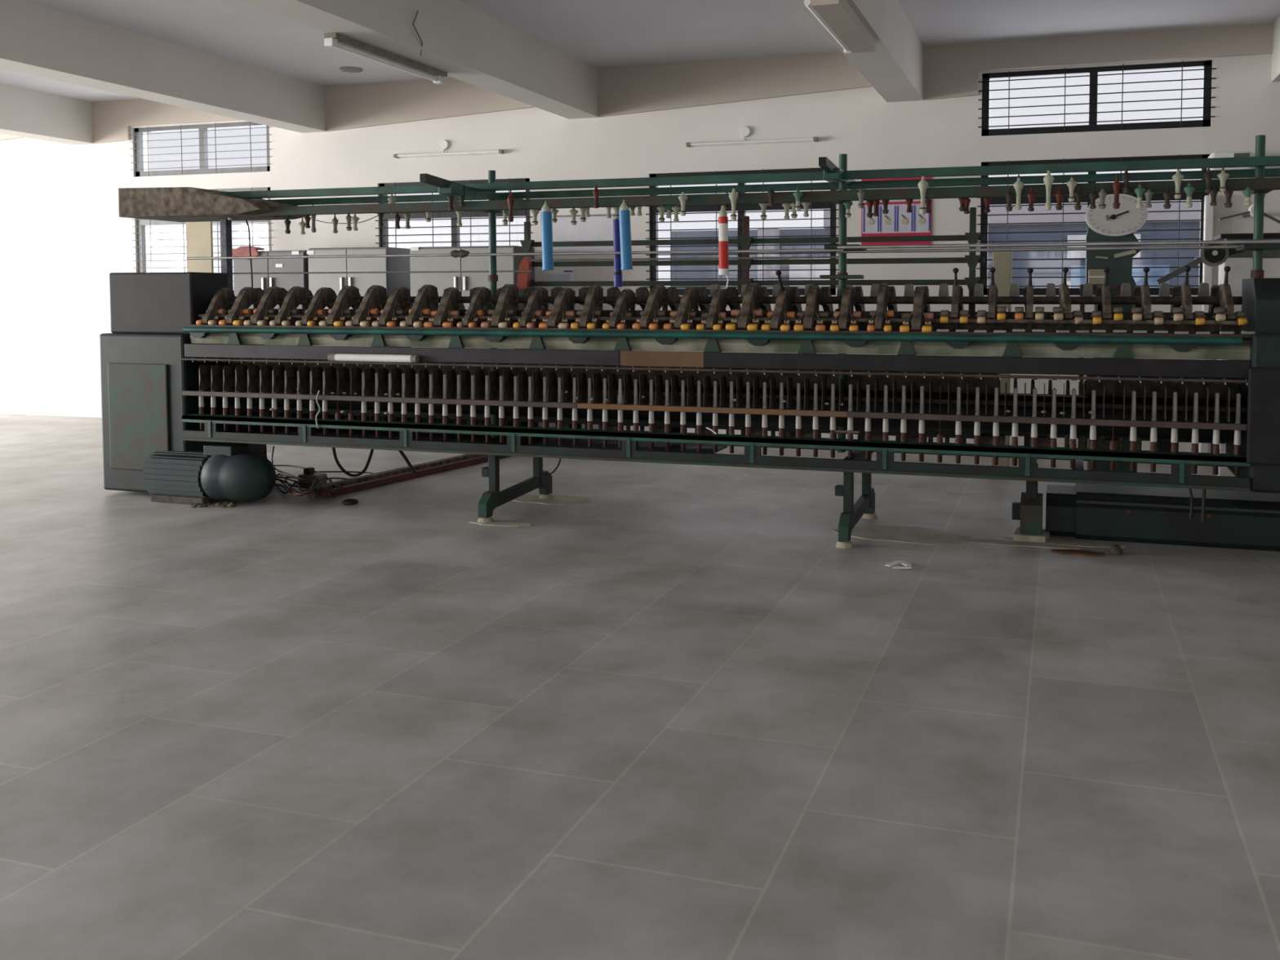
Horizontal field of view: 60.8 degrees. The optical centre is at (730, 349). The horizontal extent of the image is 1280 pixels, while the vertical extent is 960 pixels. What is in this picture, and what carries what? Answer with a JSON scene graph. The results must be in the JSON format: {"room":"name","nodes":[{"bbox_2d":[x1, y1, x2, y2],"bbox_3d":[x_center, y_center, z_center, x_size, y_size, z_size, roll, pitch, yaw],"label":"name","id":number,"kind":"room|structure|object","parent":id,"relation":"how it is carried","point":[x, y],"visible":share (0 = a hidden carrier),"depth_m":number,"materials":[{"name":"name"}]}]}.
{"room":"textile factory","nodes":[
{"label":"textile factory","id":0,"kind":"room"},
{"bbox_2d":[0,413,1279,959],"bbox_3d":[-5.480,1.284,5.405,22.400,0.100,14.000,1,3,17],"label":"floor","id":1,"kind":"structure","parent":0,"point":[664,715],"depth_m":3.78,"materials":[{"name":"tile"}]},
{"bbox_2d":[185,221,213,272],"bbox_3d":[-5.929,-0.296,12.149,0.342,2.389,0.030,1,3,17],"label":"notice board","id":2,"kind":"object","parent":1,"relation":"on","point":[199,235],"visible":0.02,"depth_m":12.09,"materials":[{"name":"beige paper"}]},
{"bbox_2d":[142,442,275,505],"bbox_3d":[-3.776,0.899,7.928,0.978,0.420,0.364,1,3,17],"label":"motor","id":3,"kind":"object","parent":1,"relation":"on","point":[225,472],"visible":0.98,"depth_m":7.81,"materials":[{"name":"grey metal"}]},
{"bbox_2d":[189,500,235,507],"bbox_3d":[-3.752,1.103,7.853,0.312,0.020,0.428,-1,3,-24],"label":"debris","id":4,"kind":"object","parent":1,"relation":"on","point":[233,504],"visible":0.76,"depth_m":7.76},
{"bbox_2d":[233,249,308,345],"bbox_3d":[-4.925,-0.086,11.931,0.922,1.991,0.480,1,3,17],"label":"tall cabinet","id":5,"kind":"object","parent":1,"relation":"on","point":[286,281],"visible":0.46,"depth_m":11.67,"materials":[{"name":"metal"}]},
{"bbox_2d":[231,246,264,259],"bbox_3d":[-5.249,-1.055,11.791,0.371,0.149,0.115,1,3,17],"label":"bag","id":6,"kind":"object","parent":5,"relation":"on","point":[241,251],"visible":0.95,"depth_m":11.74,"materials":[{"name":"plastic"}]},
{"bbox_2d":[297,466,327,486],"bbox_3d":[-3.326,1.004,8.628,0.180,0.140,0.140,1,3,17],"label":"switch box","id":7,"kind":"object","parent":1,"relation":"on","point":[308,474],"visible":0.81,"depth_m":8.58,"materials":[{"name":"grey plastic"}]},
{"bbox_2d":[264,446,373,497],"bbox_3d":[-3.258,0.901,8.616,0.822,0.317,2.151,-1,3,-23],"label":"cable bundle","id":8,"kind":"object","parent":1,"relation":"on","point":[287,477],"visible":0.72,"depth_m":8.30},
{"bbox_2d":[306,247,410,346],"bbox_3d":[-3.978,-0.082,11.641,0.976,2.011,0.480,1,3,17],"label":"tall cabinet","id":9,"kind":"object","parent":1,"relation":"on","point":[336,282],"visible":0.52,"depth_m":11.41,"materials":[{"name":"metal"}]},
{"bbox_2d":[307,453,508,497],"bbox_3d":[-2.598,1.009,9.144,0.179,0.070,2.382,1,3,24],"label":"channel","id":10,"kind":"object","parent":1,"relation":"on","point":[381,478],"visible":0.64,"depth_m":8.81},
{"bbox_2d":[409,245,534,349],"bbox_3d":[-2.675,-0.060,11.244,1.197,2.006,0.480,1,3,17],"label":"tall cabinet","id":11,"kind":"object","parent":1,"relation":"on","point":[464,282],"visible":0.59,"depth_m":11.01,"materials":[{"name":"metal"}]},
{"bbox_2d":[99,134,1279,548],"bbox_3d":[-0.501,-0.066,7.258,8.700,2.414,1.624,1,3,17],"label":"machine","id":12,"kind":"object","parent":1,"relation":"on","point":[168,328],"visible":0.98,"depth_m":6.97,"materials":[{"name":"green metal"}]},
{"bbox_2d":[327,353,419,362],"bbox_3d":[-2.445,0.055,7.415,0.696,0.057,0.058,1,3,17],"label":"tube","id":13,"kind":"object","parent":12,"relation":"on","point":[331,357],"visible":1,"depth_m":7.39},
{"bbox_2d":[374,373,380,413],"bbox_3d":[-2.461,0.300,7.547,0.037,0.282,0.037,1,3,17],"label":"bobbin","id":14,"kind":"object","parent":12,"relation":"on","point":[377,410],"visible":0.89,"depth_m":7.54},
{"bbox_2d":[387,373,393,413],"bbox_3d":[-2.358,0.301,7.516,0.037,0.282,0.037,1,3,17],"label":"bobbin","id":15,"kind":"object","parent":12,"relation":"on","point":[390,405],"visible":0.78,"depth_m":7.50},
{"bbox_2d":[401,373,407,414],"bbox_3d":[-2.255,0.303,7.484,0.037,0.282,0.037,1,3,17],"label":"bobbin","id":16,"kind":"object","parent":12,"relation":"on","point":[403,404],"visible":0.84,"depth_m":7.47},
{"bbox_2d":[414,373,420,414],"bbox_3d":[-2.152,0.304,7.453,0.037,0.282,0.037,1,3,17],"label":"bobbin","id":17,"kind":"object","parent":12,"relation":"on","point":[417,409],"visible":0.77,"depth_m":7.44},
{"bbox_2d":[428,373,434,415],"bbox_3d":[-2.049,0.306,7.422,0.037,0.282,0.037,1,3,17],"label":"bobbin","id":18,"kind":"object","parent":12,"relation":"on","point":[431,407],"visible":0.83,"depth_m":7.41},
{"bbox_2d":[442,374,448,416],"bbox_3d":[-1.946,0.307,7.390,0.037,0.282,0.037,1,3,17],"label":"bobbin","id":19,"kind":"object","parent":12,"relation":"on","point":[445,409],"visible":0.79,"depth_m":7.38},
{"bbox_2d":[456,374,462,416],"bbox_3d":[-1.844,0.309,7.359,0.037,0.282,0.037,1,3,17],"label":"bobbin","id":20,"kind":"object","parent":12,"relation":"on","point":[459,408],"visible":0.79,"depth_m":7.35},
{"bbox_2d":[470,374,475,417],"bbox_3d":[-1.741,0.311,7.327,0.037,0.282,0.037,1,3,17],"label":"bobbin","id":21,"kind":"object","parent":12,"relation":"on","point":[473,407],"visible":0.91,"depth_m":7.32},
{"bbox_2d":[484,375,489,417],"bbox_3d":[-1.638,0.312,7.296,0.037,0.282,0.037,1,3,17],"label":"bobbin","id":22,"kind":"object","parent":12,"relation":"on","point":[486,377],"visible":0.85,"depth_m":7.29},
{"bbox_2d":[255,427,727,453],"bbox_3d":[-1.992,0.664,7.814,3.905,0.010,0.700,1,3,17],"label":"rail","id":23,"kind":"object","parent":12,"relation":"on","point":[552,442],"depth_m":7.87,"materials":[{"name":"green metal"}]},
{"bbox_2d":[498,375,504,417],"bbox_3d":[-1.535,0.314,7.265,0.037,0.282,0.037,1,3,17],"label":"bobbin","id":24,"kind":"object","parent":12,"relation":"on","point":[501,408],"visible":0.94,"depth_m":7.25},
{"bbox_2d":[513,376,519,418],"bbox_3d":[-1.432,0.315,7.233,0.037,0.282,0.037,1,3,17],"label":"bobbin","id":25,"kind":"object","parent":12,"relation":"on","point":[516,415],"visible":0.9,"depth_m":7.22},
{"bbox_2d":[528,376,533,418],"bbox_3d":[-1.330,0.317,7.202,0.037,0.282,0.037,1,3,17],"label":"bobbin","id":26,"kind":"object","parent":12,"relation":"on","point":[530,378],"visible":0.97,"depth_m":7.19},
{"bbox_2d":[542,377,547,419],"bbox_3d":[-1.227,0.318,7.170,0.037,0.282,0.037,1,3,17],"label":"bobbin","id":27,"kind":"object","parent":12,"relation":"on","point":[544,379],"visible":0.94,"depth_m":7.16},
{"bbox_2d":[540,211,554,270],"bbox_3d":[-1.225,-0.729,7.249,0.086,0.389,0.080,1,3,17],"label":"tube","id":28,"kind":"object","parent":12,"relation":"hanging from","point":[546,216],"visible":1,"depth_m":7.22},
{"bbox_2d":[557,377,563,420],"bbox_3d":[-1.124,0.320,7.139,0.037,0.282,0.037,1,3,17],"label":"bobbin","id":29,"kind":"object","parent":12,"relation":"on","point":[559,384],"visible":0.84,"depth_m":7.13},
{"bbox_2d":[572,377,577,420],"bbox_3d":[-1.021,0.322,7.108,0.037,0.282,0.037,1,3,17],"label":"bobbin","id":30,"kind":"object","parent":12,"relation":"on","point":[575,414],"visible":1,"depth_m":7.09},
{"bbox_2d":[586,377,592,421],"bbox_3d":[-0.918,0.323,7.076,0.037,0.282,0.037,1,3,17],"label":"bobbin","id":31,"kind":"object","parent":12,"relation":"on","point":[589,415],"visible":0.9,"depth_m":7.07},
{"bbox_2d":[602,377,608,422],"bbox_3d":[-0.816,0.325,7.045,0.037,0.282,0.037,1,3,17],"label":"bobbin","id":32,"kind":"object","parent":12,"relation":"on","point":[605,414],"visible":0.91,"depth_m":7.03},
{"bbox_2d":[613,218,622,287],"bbox_3d":[-0.757,-0.649,7.266,0.061,0.452,0.058,1,3,17],"label":"tube","id":33,"kind":"object","parent":12,"relation":"hanging from","point":[616,242],"visible":0.94,"depth_m":7.25,"materials":[{"name":"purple plastic"}]},
{"bbox_2d":[617,378,623,422],"bbox_3d":[-0.713,0.326,7.013,0.038,0.282,0.038,1,3,17],"label":"bobbin","id":34,"kind":"object","parent":12,"relation":"on","point":[620,397],"visible":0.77,"depth_m":7.00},
{"bbox_2d":[618,209,632,269],"bbox_3d":[-0.685,-0.718,7.084,0.091,0.386,0.080,1,3,17],"label":"tube","id":35,"kind":"object","parent":12,"relation":"hanging from","point":[624,215],"visible":1,"depth_m":7.05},
{"bbox_2d":[633,378,639,422],"bbox_3d":[-0.610,0.328,6.982,0.037,0.282,0.037,1,3,17],"label":"bobbin","id":36,"kind":"object","parent":12,"relation":"on","point":[635,395],"visible":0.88,"depth_m":6.97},
{"bbox_2d":[648,379,654,423],"bbox_3d":[-0.507,0.329,6.951,0.037,0.282,0.037,1,3,17],"label":"bobbin","id":37,"kind":"object","parent":12,"relation":"on","point":[651,420],"visible":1,"depth_m":6.94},
{"bbox_2d":[664,379,670,424],"bbox_3d":[-0.404,0.331,6.919,0.037,0.282,0.037,1,3,17],"label":"bobbin","id":38,"kind":"object","parent":12,"relation":"on","point":[667,414],"visible":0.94,"depth_m":6.91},
{"bbox_2d":[680,380,685,424],"bbox_3d":[-0.302,0.332,6.888,0.037,0.282,0.037,1,3,17],"label":"bobbin","id":39,"kind":"object","parent":12,"relation":"on","point":[682,421],"visible":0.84,"depth_m":6.88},
{"bbox_2d":[696,380,702,425],"bbox_3d":[-0.199,0.334,6.857,0.037,0.282,0.037,1,3,17],"label":"bobbin","id":40,"kind":"object","parent":12,"relation":"on","point":[699,415],"visible":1,"depth_m":6.84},
{"bbox_2d":[712,381,718,426],"bbox_3d":[-0.096,0.336,6.825,0.037,0.282,0.037,1,3,17],"label":"bobbin","id":41,"kind":"object","parent":12,"relation":"on","point":[715,416],"visible":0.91,"depth_m":6.81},
{"bbox_2d":[718,216,728,287],"bbox_3d":[-0.044,-0.621,6.893,0.069,0.450,0.068,1,3,17],"label":"tube","id":42,"kind":"object","parent":12,"relation":"hanging from","point":[723,269],"visible":1,"depth_m":6.87,"materials":[{"name":"plastic"}]},
{"bbox_2d":[728,381,734,426],"bbox_3d":[0.007,0.337,6.794,0.037,0.282,0.037,1,3,17],"label":"bobbin","id":43,"kind":"object","parent":12,"relation":"on","point":[731,416],"visible":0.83,"depth_m":6.78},
{"bbox_2d":[745,382,751,426],"bbox_3d":[0.110,0.339,6.762,0.037,0.282,0.037,1,3,17],"label":"bobbin","id":44,"kind":"object","parent":12,"relation":"on","point":[748,416],"visible":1,"depth_m":6.75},
{"bbox_2d":[761,382,767,427],"bbox_3d":[0.212,0.340,6.731,0.037,0.282,0.037,1,3,17],"label":"bobbin","id":45,"kind":"object","parent":12,"relation":"on","point":[764,424],"visible":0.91,"depth_m":6.72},
{"bbox_2d":[778,382,784,428],"bbox_3d":[0.315,0.342,6.700,0.037,0.282,0.037,1,3,17],"label":"bobbin","id":46,"kind":"object","parent":12,"relation":"on","point":[781,418],"visible":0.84,"depth_m":6.69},
{"bbox_2d":[795,382,801,429],"bbox_3d":[0.418,0.343,6.668,0.037,0.282,0.037,1,3,17],"label":"bobbin","id":47,"kind":"object","parent":12,"relation":"on","point":[798,420],"visible":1,"depth_m":6.66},
{"bbox_2d":[813,383,818,429],"bbox_3d":[0.521,0.345,6.637,0.037,0.282,0.037,1,3,17],"label":"bobbin","id":48,"kind":"object","parent":12,"relation":"on","point":[815,421],"visible":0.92,"depth_m":6.62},
{"bbox_2d":[830,383,835,430],"bbox_3d":[0.624,0.346,6.605,0.037,0.282,0.037,1,3,17],"label":"bobbin","id":49,"kind":"object","parent":12,"relation":"on","point":[833,420],"visible":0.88,"depth_m":6.59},
{"bbox_2d":[847,384,853,430],"bbox_3d":[0.726,0.348,6.574,0.037,0.282,0.037,1,3,17],"label":"bobbin","id":50,"kind":"object","parent":12,"relation":"on","point":[850,420],"visible":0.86,"depth_m":6.56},
{"bbox_2d":[864,384,871,431],"bbox_3d":[0.829,0.349,6.543,0.037,0.282,0.037,1,3,17],"label":"bobbin","id":51,"kind":"object","parent":12,"relation":"on","point":[868,420],"visible":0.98,"depth_m":6.53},
{"bbox_2d":[882,385,888,431],"bbox_3d":[0.932,0.351,6.511,0.037,0.282,0.037,1,3,17],"label":"bobbin","id":52,"kind":"object","parent":12,"relation":"on","point":[886,424],"visible":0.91,"depth_m":6.50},
{"bbox_2d":[900,385,906,432],"bbox_3d":[1.035,0.353,6.480,0.037,0.282,0.037,1,3,17],"label":"bobbin","id":53,"kind":"object","parent":12,"relation":"on","point":[904,424],"visible":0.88,"depth_m":6.47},
{"bbox_2d":[918,386,924,433],"bbox_3d":[1.138,0.354,6.449,0.037,0.282,0.037,1,3,17],"label":"bobbin","id":54,"kind":"object","parent":12,"relation":"on","point":[922,422],"visible":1,"depth_m":6.44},
{"bbox_2d":[955,386,961,435],"bbox_3d":[1.343,0.357,6.386,0.037,0.282,0.037,1,3,17],"label":"bobbin","id":55,"kind":"object","parent":12,"relation":"on","point":[958,424],"visible":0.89,"depth_m":6.37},
{"bbox_2d":[973,386,980,435],"bbox_3d":[1.446,0.359,6.354,0.037,0.282,0.037,1,3,17],"label":"bobbin","id":56,"kind":"object","parent":12,"relation":"on","point":[977,424],"visible":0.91,"depth_m":6.34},
{"bbox_2d":[992,387,999,435],"bbox_3d":[1.549,0.360,6.323,0.037,0.282,0.037,1,3,17],"label":"bobbin","id":57,"kind":"object","parent":12,"relation":"on","point":[996,424],"visible":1,"depth_m":6.31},
{"bbox_2d":[1011,387,1017,436],"bbox_3d":[1.652,0.362,6.292,0.037,0.282,0.037,1,3,17],"label":"bobbin","id":58,"kind":"object","parent":12,"relation":"on","point":[1015,425],"visible":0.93,"depth_m":6.28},
{"bbox_2d":[1031,388,1037,437],"bbox_3d":[1.754,0.363,6.260,0.037,0.282,0.037,1,3,17],"label":"bobbin","id":59,"kind":"object","parent":12,"relation":"on","point":[1033,426],"visible":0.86,"depth_m":6.25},
{"bbox_2d":[1050,388,1057,438],"bbox_3d":[1.857,0.365,6.229,0.037,0.282,0.037,1,3,17],"label":"bobbin","id":60,"kind":"object","parent":12,"relation":"on","point":[1053,427],"visible":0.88,"depth_m":6.22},
{"bbox_2d":[1070,389,1076,439],"bbox_3d":[1.960,0.367,6.197,0.037,0.282,0.037,1,3,17],"label":"bobbin","id":61,"kind":"object","parent":12,"relation":"on","point":[1073,427],"visible":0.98,"depth_m":6.19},
{"bbox_2d":[1089,390,1096,439],"bbox_3d":[2.063,0.368,6.166,0.037,0.282,0.037,1,3,17],"label":"bobbin","id":62,"kind":"object","parent":12,"relation":"on","point":[1092,428],"visible":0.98,"depth_m":6.15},
{"bbox_2d":[1129,391,1136,441],"bbox_3d":[2.268,0.371,6.103,0.037,0.282,0.037,1,3,17],"label":"bobbin","id":63,"kind":"object","parent":12,"relation":"on","point":[1133,429],"visible":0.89,"depth_m":6.09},
{"bbox_2d":[1150,391,1157,442],"bbox_3d":[2.371,0.373,6.072,0.037,0.282,0.037,1,3,17],"label":"bobbin","id":64,"kind":"object","parent":12,"relation":"on","point":[1153,430],"visible":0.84,"depth_m":6.06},
{"bbox_2d":[1170,391,1177,442],"bbox_3d":[2.474,0.374,6.040,0.037,0.282,0.037,1,3,17],"label":"bobbin","id":65,"kind":"object","parent":12,"relation":"on","point":[1174,437],"visible":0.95,"depth_m":6.03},
{"bbox_2d":[1191,392,1198,443],"bbox_3d":[2.577,0.376,6.009,0.037,0.282,0.037,1,3,17],"label":"bobbin","id":66,"kind":"object","parent":12,"relation":"on","point":[1195,418],"visible":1,"depth_m":6.00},
{"bbox_2d":[1212,392,1219,444],"bbox_3d":[2.680,0.378,5.978,0.037,0.282,0.037,1,3,17],"label":"bobbin","id":67,"kind":"object","parent":12,"relation":"on","point":[1216,415],"visible":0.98,"depth_m":5.97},
{"bbox_2d":[1233,393,1240,444],"bbox_3d":[2.783,0.379,5.946,0.037,0.282,0.037,1,3,17],"label":"bobbin","id":68,"kind":"object","parent":12,"relation":"on","point":[1237,417],"visible":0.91,"depth_m":5.94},
{"bbox_2d":[469,494,1127,548],"bbox_3d":[0.310,1.147,7.091,4.303,0.006,1.081,1,3,17],"label":"smear","id":69,"kind":"object","parent":1,"relation":"on","point":[913,535],"visible":0.93,"depth_m":6.78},
{"bbox_2d":[884,560,912,568],"bbox_3d":[0.931,1.194,6.014,0.135,0.008,0.177,-1,3,-16],"label":"paper scrap","id":70,"kind":"object","parent":1,"relation":"on","point":[897,562],"visible":1,"depth_m":6.02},
{"bbox_2d":[990,251,1012,466],"bbox_3d":[2.252,0.108,9.024,0.146,1.890,0.155,1,3,17],"label":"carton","id":71,"kind":"object","parent":1,"relation":"on","point":[1002,260],"visible":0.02,"depth_m":8.93,"materials":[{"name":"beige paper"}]},
{"bbox_2d":[1051,549,1105,556],"bbox_3d":[2.025,1.183,6.322,0.300,0.012,0.109,1,3,17],"label":"strip","id":72,"kind":"object","parent":1,"relation":"on","point":[1068,552],"visible":1,"depth_m":6.30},
{"bbox_2d":[1077,284,1121,471],"bbox_3d":[2.806,0.297,8.270,0.295,1.589,0.290,1,3,17],"label":"stool","id":73,"kind":"object","parent":1,"relation":"on","point":[1117,287],"visible":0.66,"depth_m":8.14,"materials":[{"name":"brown metal"}]},
{"bbox_2d":[1088,269,1105,284],"bbox_3d":[2.778,-0.552,8.204,0.135,0.113,0.152,1,3,17],"label":"carton","id":74,"kind":"object","parent":73,"relation":"on","point":[1095,276],"visible":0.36,"depth_m":8.14,"materials":[{"name":"cardboard"}]},
{"bbox_2d":[1108,544,1122,555],"bbox_3d":[2.245,1.163,6.323,0.080,0.050,0.076,1,3,17],"label":"lump","id":75,"kind":"object","parent":1,"relation":"on","point":[1115,549],"visible":1,"depth_m":6.30,"materials":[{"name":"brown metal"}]},
{"bbox_2d":[1045,483,1279,551],"bbox_3d":[3.306,1.034,6.563,2.680,0.285,0.528,1,3,17],"label":"beam","id":76,"kind":"structure","parent":1,"relation":"on","point":[1234,519],"depth_m":6.55,"materials":[{"name":"green metal"}]},
{"bbox_2d":[1084,194,1247,472],"bbox_3d":[3.391,-0.064,8.477,1.213,2.289,0.418,1,3,17],"label":"strength tester","id":77,"kind":"object","parent":1,"relation":"on","point":[1108,224],"visible":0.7,"depth_m":8.40,"materials":[{"name":"grey metal"}]},
{"bbox_2d":[1213,232,1279,476],"bbox_3d":[4.255,0.056,8.929,0.497,2.004,0.420,1,3,17],"label":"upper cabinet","id":78,"kind":"object","parent":1,"relation":"on","point":[1240,264],"visible":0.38,"depth_m":8.76,"materials":[{"name":"grey metal"}]},
{"bbox_2d":[1213,232,1279,239],"bbox_3d":[4.254,-0.927,8.881,0.495,0.035,0.420,1,3,17],"label":"shelf","id":79,"kind":"object","parent":78,"relation":"attached to","point":[1268,236],"depth_m":8.72,"materials":[{"name":"black metal"}]},
{"bbox_2d":[0,53,1279,453],"bbox_3d":[-3.398,-1.031,12.108,22.400,3.860,0.240,1,3,17],"label":"wall","id":80,"kind":"structure","parent":0,"point":[63,233],"depth_m":11.50,"materials":[{"name":"beige paint"}]},
{"bbox_2d":[0,83,93,144],"bbox_3d":[-9.969,-2.439,6.595,0.350,0.500,14.000,1,3,17],"label":"ceiling beam","id":81,"kind":"structure","parent":80,"relation":"attached to","point":[24,113],"depth_m":12.60,"materials":[{"name":"paint"}]},
{"bbox_2d":[0,0,325,133],"bbox_3d":[-6.766,-2.391,5.617,0.350,0.500,14.000,1,3,17],"label":"ceiling beam","id":82,"kind":"structure","parent":80,"relation":"attached to","point":[36,40],"depth_m":9.86,"materials":[{"name":"paint"}]},
{"bbox_2d":[91,98,239,143],"bbox_3d":[-6.327,-2.746,12.773,3.000,0.500,0.040,1,3,17],"label":"ceiling beam","id":83,"kind":"structure","parent":80,"relation":"attached to","point":[113,121],"depth_m":13.01,"materials":[{"name":"beige paint"}]},
{"bbox_2d":[129,121,271,177],"bbox_3d":[-6.254,-2.370,12.826,2.040,0.585,0.112,1,3,17],"label":"window","id":84,"kind":"structure","parent":80,"relation":"in","point":[203,159],"depth_m":12.83,"materials":[{"name":"clear glass"}]},
{"bbox_2d":[132,187,272,290],"bbox_3d":[-6.254,-1.274,12.880,2.040,1.250,0.112,1,3,17],"label":"window","id":85,"kind":"structure","parent":80,"relation":"in","point":[141,223],"depth_m":13.00,"materials":[{"name":"clear glass"}]},
{"bbox_2d":[324,10,447,84],"bbox_3d":[-2.460,-2.361,8.305,0.436,0.354,1.450,1,3,17],"label":"tube light","id":86,"kind":"object","parent":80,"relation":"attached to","point":[336,40],"visible":1,"depth_m":8.21,"materials":[{"name":"grey plastic"}]},
{"bbox_2d":[238,0,598,119],"bbox_3d":[-3.581,-2.343,4.644,0.350,0.500,14.000,1,3,17],"label":"ceiling beam","id":87,"kind":"structure","parent":80,"relation":"attached to","point":[464,42],"depth_m":8.80,"materials":[{"name":"paint"}]},
{"bbox_2d":[324,77,533,131],"bbox_3d":[-3.133,-2.697,11.798,2.980,0.500,0.040,1,3,17],"label":"ceiling beam","id":88,"kind":"structure","parent":80,"relation":"attached to","point":[352,106],"depth_m":11.91,"materials":[{"name":"beige paint"}]},
{"bbox_2d":[393,139,506,158],"bbox_3d":[-3.067,-2.201,11.784,1.357,0.179,0.075,1,3,17],"label":"tube light","id":89,"kind":"object","parent":80,"relation":"attached to","point":[444,144],"visible":1,"depth_m":11.80,"materials":[{"name":"white plastic"}]},
{"bbox_2d":[374,177,532,247],"bbox_3d":[-3.031,-1.225,11.896,1.940,1.250,0.112,1,3,17],"label":"window","id":90,"kind":"structure","parent":80,"relation":"in","point":[470,215],"depth_m":11.89,"materials":[{"name":"clear glass"}]},
{"bbox_2d":[545,269,574,281],"bbox_3d":[-1.810,-0.783,11.500,0.341,0.147,0.016,1,3,17],"label":"sign","id":91,"kind":"object","parent":80,"relation":"attached to","point":[556,275],"visible":0.79,"depth_m":11.49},
{"bbox_2d":[551,213,613,252],"bbox_3d":[-1.558,-1.219,11.394,0.778,0.396,0.030,1,3,17],"label":"whiteboard","id":92,"kind":"object","parent":80,"relation":"attached to","point":[596,227],"visible":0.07,"depth_m":11.38,"materials":[{"name":"grey plastic"}]},
{"bbox_2d":[597,52,871,117],"bbox_3d":[0.061,-2.649,10.822,3.000,0.500,0.040,1,3,17],"label":"trim","id":93,"kind":"structure","parent":80,"relation":"attached to","point":[634,89],"depth_m":10.86,"materials":[{"name":"beige paint"}]},
{"bbox_2d":[645,167,838,295],"bbox_3d":[0.106,-1.178,10.938,2.020,1.250,0.112,1,3,17],"label":"window","id":94,"kind":"structure","parent":80,"relation":"in","point":[741,209],"depth_m":10.93,"materials":[{"name":"clear glass"}]},
{"bbox_2d":[685,126,819,146],"bbox_3d":[0.206,-2.140,10.785,1.375,0.184,0.075,1,3,17],"label":"tube light","id":95,"kind":"object","parent":80,"relation":"attached to","point":[745,131],"visible":1,"depth_m":10.80,"materials":[{"name":"white plastic"}]},
{"bbox_2d":[804,0,875,53],"bbox_3d":[0.748,-2.184,7.290,0.230,0.080,1.370,1,3,17],"label":"tube light","id":96,"kind":"object","parent":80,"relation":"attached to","point":[837,17],"visible":1,"depth_m":7.15,"materials":[{"name":"white plastic"}]},
{"bbox_2d":[794,0,923,102],"bbox_3d":[-0.378,-2.294,3.666,0.350,0.500,14.000,1,3,17],"label":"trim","id":97,"kind":"structure","parent":80,"relation":"attached to","point":[895,69],"depth_m":8.76,"materials":[{"name":"paint"}]},
{"bbox_2d":[861,177,932,244],"bbox_3d":[1.592,-1.332,10.430,0.672,0.686,0.020,1,3,17],"label":"poster","id":98,"kind":"object","parent":80,"relation":"attached to","point":[898,222],"visible":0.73,"depth_m":10.42,"materials":[{"name":"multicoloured paper"}]},
{"bbox_2d":[862,186,930,233],"bbox_3d":[1.591,-1.345,10.425,0.652,0.439,0.004,1,3,17],"label":"print","id":99,"kind":"object","parent":98,"relation":"attached to","point":[897,220],"depth_m":10.42,"materials":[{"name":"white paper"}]},
{"bbox_2d":[976,154,1209,295],"bbox_3d":[3.312,-1.129,9.959,2.045,1.250,0.112,1,3,17],"label":"window","id":100,"kind":"structure","parent":80,"relation":"in","point":[1156,197],"depth_m":9.98,"materials":[{"name":"clear glass"}]},
{"bbox_2d":[977,60,1216,136],"bbox_3d":[3.312,-2.285,9.902,2.045,0.585,0.112,1,3,17],"label":"window","id":101,"kind":"structure","parent":80,"relation":"in","point":[1207,68],"depth_m":9.88,"materials":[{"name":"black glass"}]},
{"bbox_2d":[923,22,1273,100],"bbox_3d":[3.265,-2.600,9.844,3.000,0.500,0.040,1,3,17],"label":"ceiling beam","id":102,"kind":"structure","parent":80,"relation":"attached to","point":[952,70],"depth_m":9.85,"materials":[{"name":"beige paint"}]},
{"bbox_2d":[1199,195,1213,453],"bbox_3d":[4.228,-0.172,9.638,0.071,2.389,0.100,1,3,17],"label":"conduit","id":103,"kind":"object","parent":80,"relation":"attached to","point":[1208,227],"visible":0.25,"depth_m":9.56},
{"bbox_2d":[1206,151,1251,179],"bbox_3d":[4.331,-1.593,9.426,0.321,0.233,0.310,1,3,17],"label":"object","id":104,"kind":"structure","parent":80,"relation":"attached to","point":[1237,153],"depth_m":9.29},
{"bbox_2d":[1218,193,1279,223],"bbox_3d":[4.408,-1.203,9.244,0.517,0.340,0.650,1,3,17],"label":"wall fan","id":105,"kind":"object","parent":80,"relation":"attached to","point":[1251,211],"visible":0.49,"depth_m":8.97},
{"bbox_2d":[1271,14,1279,82],"bbox_3d":[2.826,-2.246,2.688,0.350,0.500,14.000,1,3,17],"label":"trim","id":106,"kind":"structure","parent":80,"relation":"attached to","point":[1275,77],"depth_m":9.24,"materials":[{"name":"paint"}]},
{"bbox_2d":[0,0,1279,102],"bbox_3d":[-5.480,-2.696,5.208,23.000,0.150,14.600,1,3,17],"label":"ceiling","id":107,"kind":"structure","parent":0,"point":[600,33],"depth_m":9.44,"materials":[{"name":"paint"}]},
{"bbox_2d":[339,66,363,72],"bbox_3d":[-3.940,-2.906,11.264,0.240,0.030,0.240,1,3,17],"label":"ceiling rose","id":108,"kind":"object","parent":107,"relation":"attached to","point":[344,68],"visible":1,"depth_m":11.20,"materials":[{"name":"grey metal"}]},
{"label":"outside","id":109,"kind":"structure","parent":0,"visible":0},
{"bbox_3d":[5.065,0.405,25.168,55.000,0.200,29.000,1,3,17],"label":"yard","id":110,"kind":"structure","parent":109,"visible":0},
{"bbox_2d":[671,200,1199,288],"bbox_3d":[5.036,-0.581,14.239,12.300,2.850,0.800,1,3,17],"label":"neighbouring building","id":111,"kind":"structure","parent":110,"relation":"on","point":[1193,224],"depth_m":14.38,"materials":[{"name":"blue paint"}]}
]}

